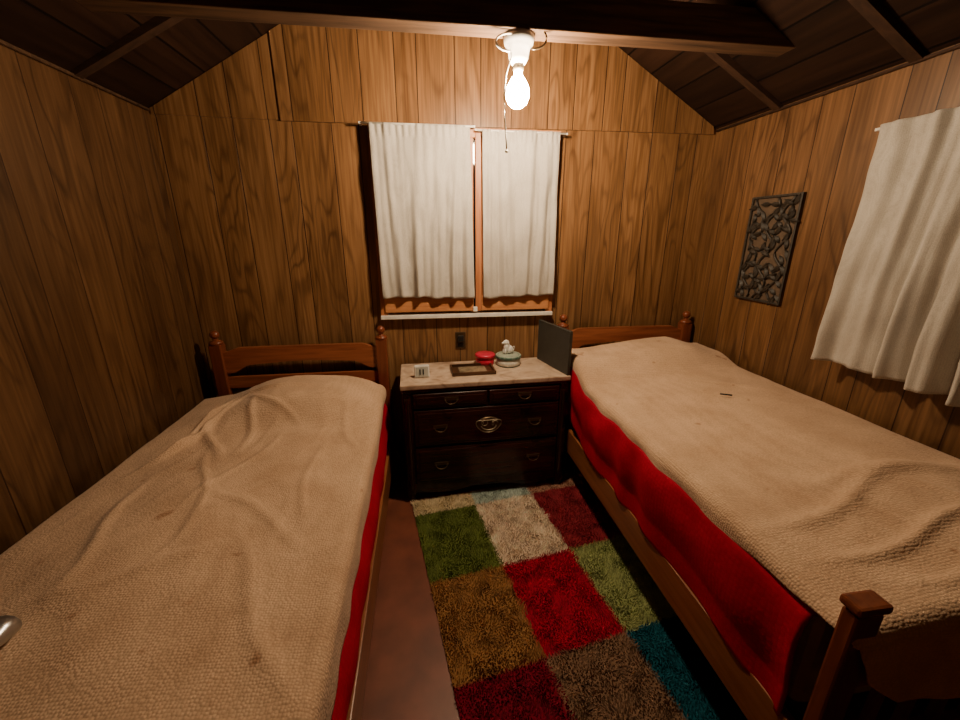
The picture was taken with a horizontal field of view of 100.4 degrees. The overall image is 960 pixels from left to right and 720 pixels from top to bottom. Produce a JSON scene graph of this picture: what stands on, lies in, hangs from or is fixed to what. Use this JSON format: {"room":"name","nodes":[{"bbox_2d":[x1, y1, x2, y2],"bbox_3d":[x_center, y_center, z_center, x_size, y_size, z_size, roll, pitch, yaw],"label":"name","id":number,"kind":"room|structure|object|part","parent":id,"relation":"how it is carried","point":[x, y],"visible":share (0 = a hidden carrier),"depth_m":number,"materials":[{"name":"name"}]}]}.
{"room":"cabin bedroom","nodes":[
{"label":"cabin bedroom","id":0,"kind":"room"},
{"bbox_2d":[0,41,210,554],"bbox_3d":[-1.497,0.369,0.435,0.100,2.235,4.220,-2,18,-8],"label":"wall","id":1,"kind":"structure","parent":0,"point":[101,354],"depth_m":1.62,"materials":[{"name":"brown wood"}]},
{"bbox_2d":[0,39,149,110],"bbox_3d":[-1.438,-0.685,0.103,0.014,0.014,4.200,-2,18,-8],"label":"trim","id":2,"kind":"structure","parent":1,"relation":"attached to","point":[2,42],"depth_m":1.59,"materials":[{"name":"brown wood"}]},
{"bbox_2d":[149,32,715,463],"bbox_3d":[-0.129,-0.785,2.561,3.470,3.167,0.100,-2,18,-8],"label":"wall","id":3,"kind":"structure","parent":0,"point":[273,220],"depth_m":2.50,"materials":[{"name":"brown wood"}]},
{"bbox_2d":[150,33,278,119],"bbox_3d":[-1.417,-1.493,2.092,0.633,0.397,0.005,-2,18,-8],"label":"panel","id":4,"kind":"object","parent":3,"relation":"attached to","point":[241,85],"depth_m":2.12,"materials":[{"name":"brown wood"}]},
{"bbox_2d":[367,129,388,315],"bbox_3d":[-0.613,-0.794,2.417,0.045,1.070,0.029,-2,18,-8],"label":"window frame","id":5,"kind":"structure","parent":3,"relation":"attached to","point":[382,301],"depth_m":2.43,"materials":[{"name":"orange wood"}]},
{"bbox_2d":[455,332,465,348],"bbox_3d":[-0.129,-0.129,2.694,0.070,0.115,0.034,-2,18,-8],"label":"wall outlet","id":6,"kind":"object","parent":3,"relation":"attached to","point":[460,337],"visible":1,"depth_m":2.70,"materials":[{"name":"black plastic"}]},
{"bbox_2d":[367,124,560,312],"bbox_3d":[-0.074,-0.834,2.478,1.130,1.070,0.041,-2,18,-8],"label":"window","id":7,"kind":"structure","parent":3,"relation":"in","point":[472,133],"depth_m":2.55,"materials":[{"name":"orange wood"}]},
{"bbox_2d":[358,121,474,298],"bbox_3d":[-0.349,-0.855,2.392,0.645,0.985,0.084,-2,18,-8],"label":"curtain","id":8,"kind":"object","parent":7,"relation":"hanging from","point":[422,183],"visible":1,"depth_m":2.36,"materials":[{"name":"white fabric"}]},
{"bbox_3d":[-0.348,-1.316,2.237,0.635,0.012,0.012,-2,18,-8],"label":"rod","id":9,"kind":"part","parent":8,"relation":"part of","materials":[{"name":"white paint"}]},
{"bbox_3d":[-0.323,-0.364,2.583,0.567,0.100,0.030,-2,18,-8],"label":"sash bottom","id":10,"kind":"part","parent":7,"relation":"part of","materials":[{"name":"brown wood"}]},
{"bbox_3d":[-0.069,-0.857,2.466,0.055,0.920,0.028,-2,18,-8],"label":"sash stile","id":11,"kind":"part","parent":7,"relation":"part of","materials":[{"name":"white wood"}]},
{"bbox_3d":[-0.076,-0.819,2.496,1.050,0.990,0.008,-2,18,-8],"label":"glass","id":12,"kind":"part","parent":7,"relation":"part of","materials":[{"name":"white glass"}]},
{"bbox_3d":[-0.012,-0.828,2.492,0.037,1.050,0.034,-2,18,-8],"label":"mullion","id":13,"kind":"part","parent":7,"relation":"part of","materials":[{"name":"wood"}]},
{"bbox_3d":[0.035,-0.861,2.480,0.055,0.920,0.028,-2,18,-8],"label":"sash stile","id":14,"kind":"part","parent":7,"relation":"part of","materials":[{"name":"wood"}]},
{"bbox_3d":[0.232,-0.387,2.657,0.453,0.100,0.030,-2,18,-8],"label":"sash bottom","id":15,"kind":"part","parent":7,"relation":"part of","materials":[{"name":"brown wood"}]},
{"bbox_2d":[474,129,567,298],"bbox_3d":[0.242,-0.872,2.477,0.550,0.971,0.078,-2,18,-8],"label":"curtain","id":16,"kind":"object","parent":7,"relation":"hanging from","point":[520,185],"visible":1,"depth_m":2.45,"materials":[{"name":"white fabric"}]},
{"bbox_3d":[0.244,-1.323,2.322,0.540,0.017,0.012,-2,18,-8],"label":"rod","id":17,"kind":"part","parent":16,"relation":"part of","materials":[{"name":"white paint"}]},
{"bbox_2d":[381,311,552,319],"bbox_3d":[-0.074,-0.297,2.642,1.130,0.024,0.049,-2,18,-8],"label":"sill","id":18,"kind":"structure","parent":3,"relation":"attached to","point":[510,313],"depth_m":2.62,"materials":[{"name":"white paint"}]},
{"bbox_2d":[269,24,713,134],"bbox_3d":[0.193,-1.827,2.221,2.595,0.968,0.013,-2,18,-8],"label":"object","id":19,"kind":"structure","parent":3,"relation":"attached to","point":[322,74],"depth_m":2.25,"materials":[{"name":"brown wood"}]},
{"bbox_2d":[544,135,560,310],"bbox_3d":[0.462,-0.839,2.561,0.045,1.070,0.029,-2,18,-8],"label":"window frame","id":20,"kind":"structure","parent":3,"relation":"attached to","point":[550,296],"depth_m":2.68,"materials":[{"name":"orange wood"}]},
{"bbox_2d":[75,0,794,56],"bbox_3d":[-0.021,-1.370,1.573,3.266,0.130,0.100,-2,18,-8],"label":"tie beam","id":21,"kind":"structure","parent":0,"point":[650,24],"depth_m":1.57,"materials":[{"name":"brown wood"}]},
{"bbox_2d":[495,28,547,152],"bbox_3d":[0.159,-1.120,1.688,0.213,0.455,0.128,-2,18,-8],"label":"ceiling light fixture","id":22,"kind":"object","parent":21,"relation":"attached to","point":[518,42],"depth_m":1.63,"materials":[{"name":"white glass"}]},
{"bbox_2d":[0,0,959,129],"bbox_3d":[0.172,-1.217,0.183,3.510,1.080,4.420,-2,18,-8],"label":"ceiling","id":23,"kind":"structure","parent":0,"point":[835,45],"depth_m":1.72,"materials":[{"name":"brown wood"}]},
{"bbox_2d":[70,0,926,111],"bbox_3d":[0.158,-1.231,0.280,3.266,0.952,3.115,-2,18,-8],"label":"rafters","id":24,"kind":"object","parent":23,"relation":"attached to","point":[874,12],"visible":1,"depth_m":1.63,"materials":[{"name":"brown wood"}]},
{"bbox_2d":[362,452,959,719],"bbox_3d":[0.172,1.413,1.008,3.470,0.100,4.420,-2,18,-8],"label":"floor","id":25,"kind":"structure","parent":0,"point":[409,677],"depth_m":1.65,"materials":[{"name":"brown wood"}]},
{"bbox_2d":[208,326,395,719],"bbox_3d":[-0.975,0.620,1.612,1.078,1.053,2.191,-2,18,-8],"label":"twin bed","id":26,"kind":"object","parent":25,"relation":"on","point":[354,660],"visible":0.22,"depth_m":2.25,"materials":[{"name":"brown wood"}]},
{"bbox_2d":[0,375,385,719],"bbox_3d":[-0.996,0.489,1.551,1.098,0.289,2.021,-2,18,-8],"label":"blanket","id":27,"kind":"object","parent":26,"relation":"on","point":[211,573],"visible":0.99,"depth_m":1.13,"materials":[{"name":"beige fabric"}]},
{"bbox_2d":[0,615,21,646],"bbox_3d":[-1.063,0.629,0.849,0.056,0.056,0.154,-6,18,-17],"label":"flashlight","id":28,"kind":"object","parent":27,"relation":"on","point":[10,625],"visible":1,"depth_m":0.90,"materials":[{"name":"metal"}]},
{"bbox_3d":[-1.110,0.120,2.551,0.912,0.075,0.024,-2,18,-8],"label":"headboard rail","id":29,"kind":"part","parent":26,"relation":"part of","materials":[{"name":"brown wood"}]},
{"bbox_2d":[331,403,391,719],"bbox_3d":[-0.979,0.655,1.642,1.074,0.562,1.988,-2,18,-8],"label":"comforter","id":30,"kind":"object","parent":26,"relation":"on","point":[347,706],"depth_m":1.42,"materials":[{"name":"red fabric"}]},
{"bbox_3d":[-0.465,0.886,1.770,0.026,0.170,2.046,-2,18,-8],"label":"rail","id":31,"kind":"part","parent":26,"relation":"part of","materials":[{"name":"brown wood"}]},
{"bbox_2d":[400,357,570,500],"bbox_3d":[0.018,0.439,2.646,1.024,0.780,0.444,-3,18,-9],"label":"dresser","id":32,"kind":"object","parent":25,"relation":"on","point":[508,425],"visible":0.98,"depth_m":2.45,"materials":[{"name":"brown wood"}]},
{"bbox_2d":[414,364,429,377],"bbox_3d":[-0.350,0.066,2.404,0.090,0.075,0.047,-4,18,-11],"label":"desk clock","id":33,"kind":"object","parent":32,"relation":"on","point":[420,371],"visible":1,"depth_m":2.39,"materials":[{"name":"plastic"}]},
{"bbox_3d":[-0.235,0.397,2.378,0.086,0.022,0.005,-3,18,-9],"label":"drawer handle plate","id":34,"kind":"part","parent":32,"relation":"part of","materials":[{"name":"gold metal"}]},
{"bbox_3d":[-0.235,0.635,2.453,0.086,0.022,0.005,-3,18,-9],"label":"drawer handle plate","id":35,"kind":"part","parent":32,"relation":"part of","materials":[{"name":"gold metal"}]},
{"bbox_3d":[-0.174,0.230,2.357,0.438,0.092,0.028,-3,18,-9],"label":"drawer","id":36,"kind":"part","parent":32,"relation":"part of","materials":[{"name":"brown wood"}]},
{"bbox_3d":[-0.171,0.234,2.343,0.394,0.052,0.009,-3,18,-9],"label":"drawer panel","id":37,"kind":"part","parent":32,"relation":"part of","materials":[{"name":"brown wood"}]},
{"bbox_3d":[-0.168,0.227,2.337,0.086,0.022,0.005,-3,18,-9],"label":"drawer handle plate","id":38,"kind":"part","parent":32,"relation":"part of","materials":[{"name":"gold metal"}]},
{"bbox_2d":[450,363,495,376],"bbox_3d":[-0.048,0.058,2.519,0.270,0.022,0.180,-3,18,-10],"label":"wooden tray","id":39,"kind":"object","parent":32,"relation":"on","point":[469,369],"visible":1,"depth_m":2.51,"materials":[{"name":"brown wood"}]},
{"bbox_2d":[458,366,486,371],"bbox_3d":[-0.048,0.059,2.520,0.170,0.003,0.110,-3,18,-10],"label":"picture","id":40,"kind":"object","parent":39,"relation":"on","point":[461,368],"depth_m":2.53},
{"bbox_2d":[475,351,494,365],"bbox_3d":[0.033,-0.011,2.647,0.134,0.076,0.134,-2,18,-8],"label":"plastic jar","id":41,"kind":"object","parent":32,"relation":"on","point":[483,357],"visible":0.9,"depth_m":2.60,"materials":[{"name":"red plastic"}]},
{"bbox_3d":[0.033,-0.035,2.640,0.134,0.026,0.134,-2,18,-8],"label":"lid","id":42,"kind":"part","parent":41,"relation":"part of","materials":[{"name":"red plastic"}]},
{"bbox_3d":[0.015,0.099,2.557,1.008,0.022,0.400,-3,18,-9],"label":"under molding","id":43,"kind":"part","parent":32,"relation":"part of","materials":[{"name":"brown wood"}]},
{"bbox_3d":[0.048,0.623,2.520,0.888,0.243,0.028,-3,18,-9],"label":"drawer","id":44,"kind":"part","parent":32,"relation":"part of","materials":[{"name":"brown wood"}]},
{"bbox_3d":[0.050,0.389,2.432,0.844,0.193,0.009,-3,18,-9],"label":"drawer panel","id":45,"kind":"part","parent":32,"relation":"part of","materials":[{"name":"brown wood"}]},
{"bbox_3d":[0.048,0.385,2.445,0.888,0.233,0.028,-3,18,-9],"label":"drawer","id":46,"kind":"part","parent":32,"relation":"part of","materials":[{"name":"brown wood"}]},
{"bbox_3d":[0.050,0.628,2.506,0.844,0.203,0.009,-3,18,-9],"label":"drawer panel","id":47,"kind":"part","parent":32,"relation":"part of","materials":[{"name":"brown wood"}]},
{"bbox_2d":[495,351,520,367],"bbox_3d":[0.186,-0.006,2.639,0.170,0.072,0.170,-2,18,-8],"label":"tin","id":48,"kind":"object","parent":32,"relation":"on","point":[508,360],"visible":0.93,"depth_m":2.58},
{"bbox_3d":[0.186,-0.030,2.632,0.170,0.022,0.170,-2,18,-8],"label":"lid","id":49,"kind":"part","parent":48,"relation":"part of","materials":[{"name":"paint"}]},
{"bbox_2d":[502,340,514,353],"bbox_3d":[0.186,-0.089,2.625,0.102,0.095,0.050,-9,20,-27],"label":"dog figurine","id":50,"kind":"object","parent":48,"relation":"on","point":[508,348],"visible":1,"depth_m":2.61,"materials":[{"name":"ceramic"}]},
{"bbox_3d":[0.272,0.211,2.416,0.394,0.052,0.009,-3,18,-9],"label":"drawer panel","id":51,"kind":"part","parent":32,"relation":"part of","materials":[{"name":"brown wood"}]},
{"bbox_3d":[0.270,0.207,2.430,0.438,0.092,0.028,-3,18,-9],"label":"drawer","id":52,"kind":"part","parent":32,"relation":"part of","materials":[{"name":"brown wood"}]},
{"bbox_3d":[0.270,0.204,2.409,0.086,0.022,0.005,-3,18,-9],"label":"drawer handle plate","id":53,"kind":"part","parent":32,"relation":"part of","materials":[{"name":"gold metal"}]},
{"bbox_3d":[0.337,0.606,2.547,0.086,0.022,0.005,-3,18,-9],"label":"drawer handle plate","id":54,"kind":"part","parent":32,"relation":"part of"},
{"bbox_3d":[0.337,0.367,2.472,0.086,0.022,0.005,-3,18,-9],"label":"drawer handle plate","id":55,"kind":"part","parent":32,"relation":"part of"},
{"bbox_2d":[537,319,572,375],"bbox_3d":[0.472,-0.089,2.566,0.020,0.275,0.380,-7,19,-20],"label":"framed board","id":56,"kind":"object","parent":32,"relation":"on","point":[554,349],"visible":1,"depth_m":2.53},
{"bbox_2d":[410,471,801,719],"bbox_3d":[0.345,1.060,1.916,1.150,0.021,1.627,-5,18,-16],"label":"shag rug","id":57,"kind":"object","parent":25,"relation":"on","point":[545,610],"visible":0.94,"depth_m":1.73,"materials":[{"name":"multicoloured carpet"}]},
{"bbox_2d":[557,311,959,719],"bbox_3d":[1.136,0.491,1.957,1.008,1.093,2.049,-2,18,-8],"label":"twin bed","id":58,"kind":"object","parent":25,"relation":"on","point":[763,642],"visible":0.23,"depth_m":1.23,"materials":[{"name":"red fabric"}]},
{"bbox_3d":[1.000,0.418,2.955,0.832,0.155,0.024,-2,18,-8],"label":"headboard rail","id":59,"kind":"part","parent":58,"relation":"part of","materials":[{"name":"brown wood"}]},
{"bbox_3d":[0.680,0.733,1.949,0.026,0.155,1.937,-2,18,-8],"label":"rail","id":60,"kind":"part","parent":58,"relation":"part of","materials":[{"name":"brown wood"}]},
{"bbox_2d":[567,367,816,715],"bbox_3d":[1.136,0.402,1.927,1.008,0.556,1.861,-2,18,-8],"label":"comforter","id":61,"kind":"object","parent":58,"relation":"on","point":[769,635],"depth_m":1.28,"materials":[{"name":"red fabric"}]},
{"bbox_3d":[1.133,0.481,1.942,0.880,0.320,1.850,-2,18,-8],"label":"mattress","id":62,"kind":"part","parent":58,"relation":"part of","materials":[{"name":"red fabric"}]},
{"bbox_2d":[571,336,959,702],"bbox_3d":[1.135,0.329,1.836,0.954,0.428,1.942,-2,18,-8],"label":"blanket","id":63,"kind":"object","parent":58,"relation":"on","point":[832,501],"visible":0.92,"depth_m":1.29,"materials":[{"name":"beige fabric"}]},
{"bbox_3d":[1.276,0.703,0.985,0.830,0.090,0.026,-2,18,-8],"label":"foot rail","id":64,"kind":"part","parent":58,"relation":"part of","materials":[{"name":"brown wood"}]},
{"bbox_3d":[1.276,1.006,1.080,0.830,0.155,0.024,-2,18,-8],"label":"foot rail","id":65,"kind":"part","parent":58,"relation":"part of","materials":[{"name":"brown wood"}]},
{"bbox_2d":[688,43,959,458],"bbox_3d":[1.840,0.229,0.882,0.100,2.235,4.220,-2,18,-8],"label":"wall","id":66,"kind":"structure","parent":0,"point":[823,147],"depth_m":1.95,"materials":[{"name":"brown wood"}]},
{"bbox_2d":[734,192,806,305],"bbox_3d":[1.565,-0.598,2.192,0.024,0.570,0.341,-2,18,-8],"label":"wall art","id":67,"kind":"object","parent":66,"relation":"attached to","point":[774,220],"visible":1,"depth_m":2.17,"materials":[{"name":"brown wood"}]},
{"bbox_2d":[716,44,959,131],"bbox_3d":[1.784,-0.821,0.535,0.014,0.014,4.200,-2,18,-8],"label":"trim","id":68,"kind":"structure","parent":66,"relation":"attached to","point":[952,48],"depth_m":1.72,"materials":[{"name":"brown wood"}]},
{"bbox_2d":[810,107,959,406],"bbox_3d":[1.629,-0.324,1.271,0.167,0.954,0.990,-2,18,-8],"label":"curtain","id":69,"kind":"object","parent":66,"relation":"attached to","point":[892,312],"visible":1,"depth_m":1.48,"materials":[{"name":"white fabric"}]}
]}

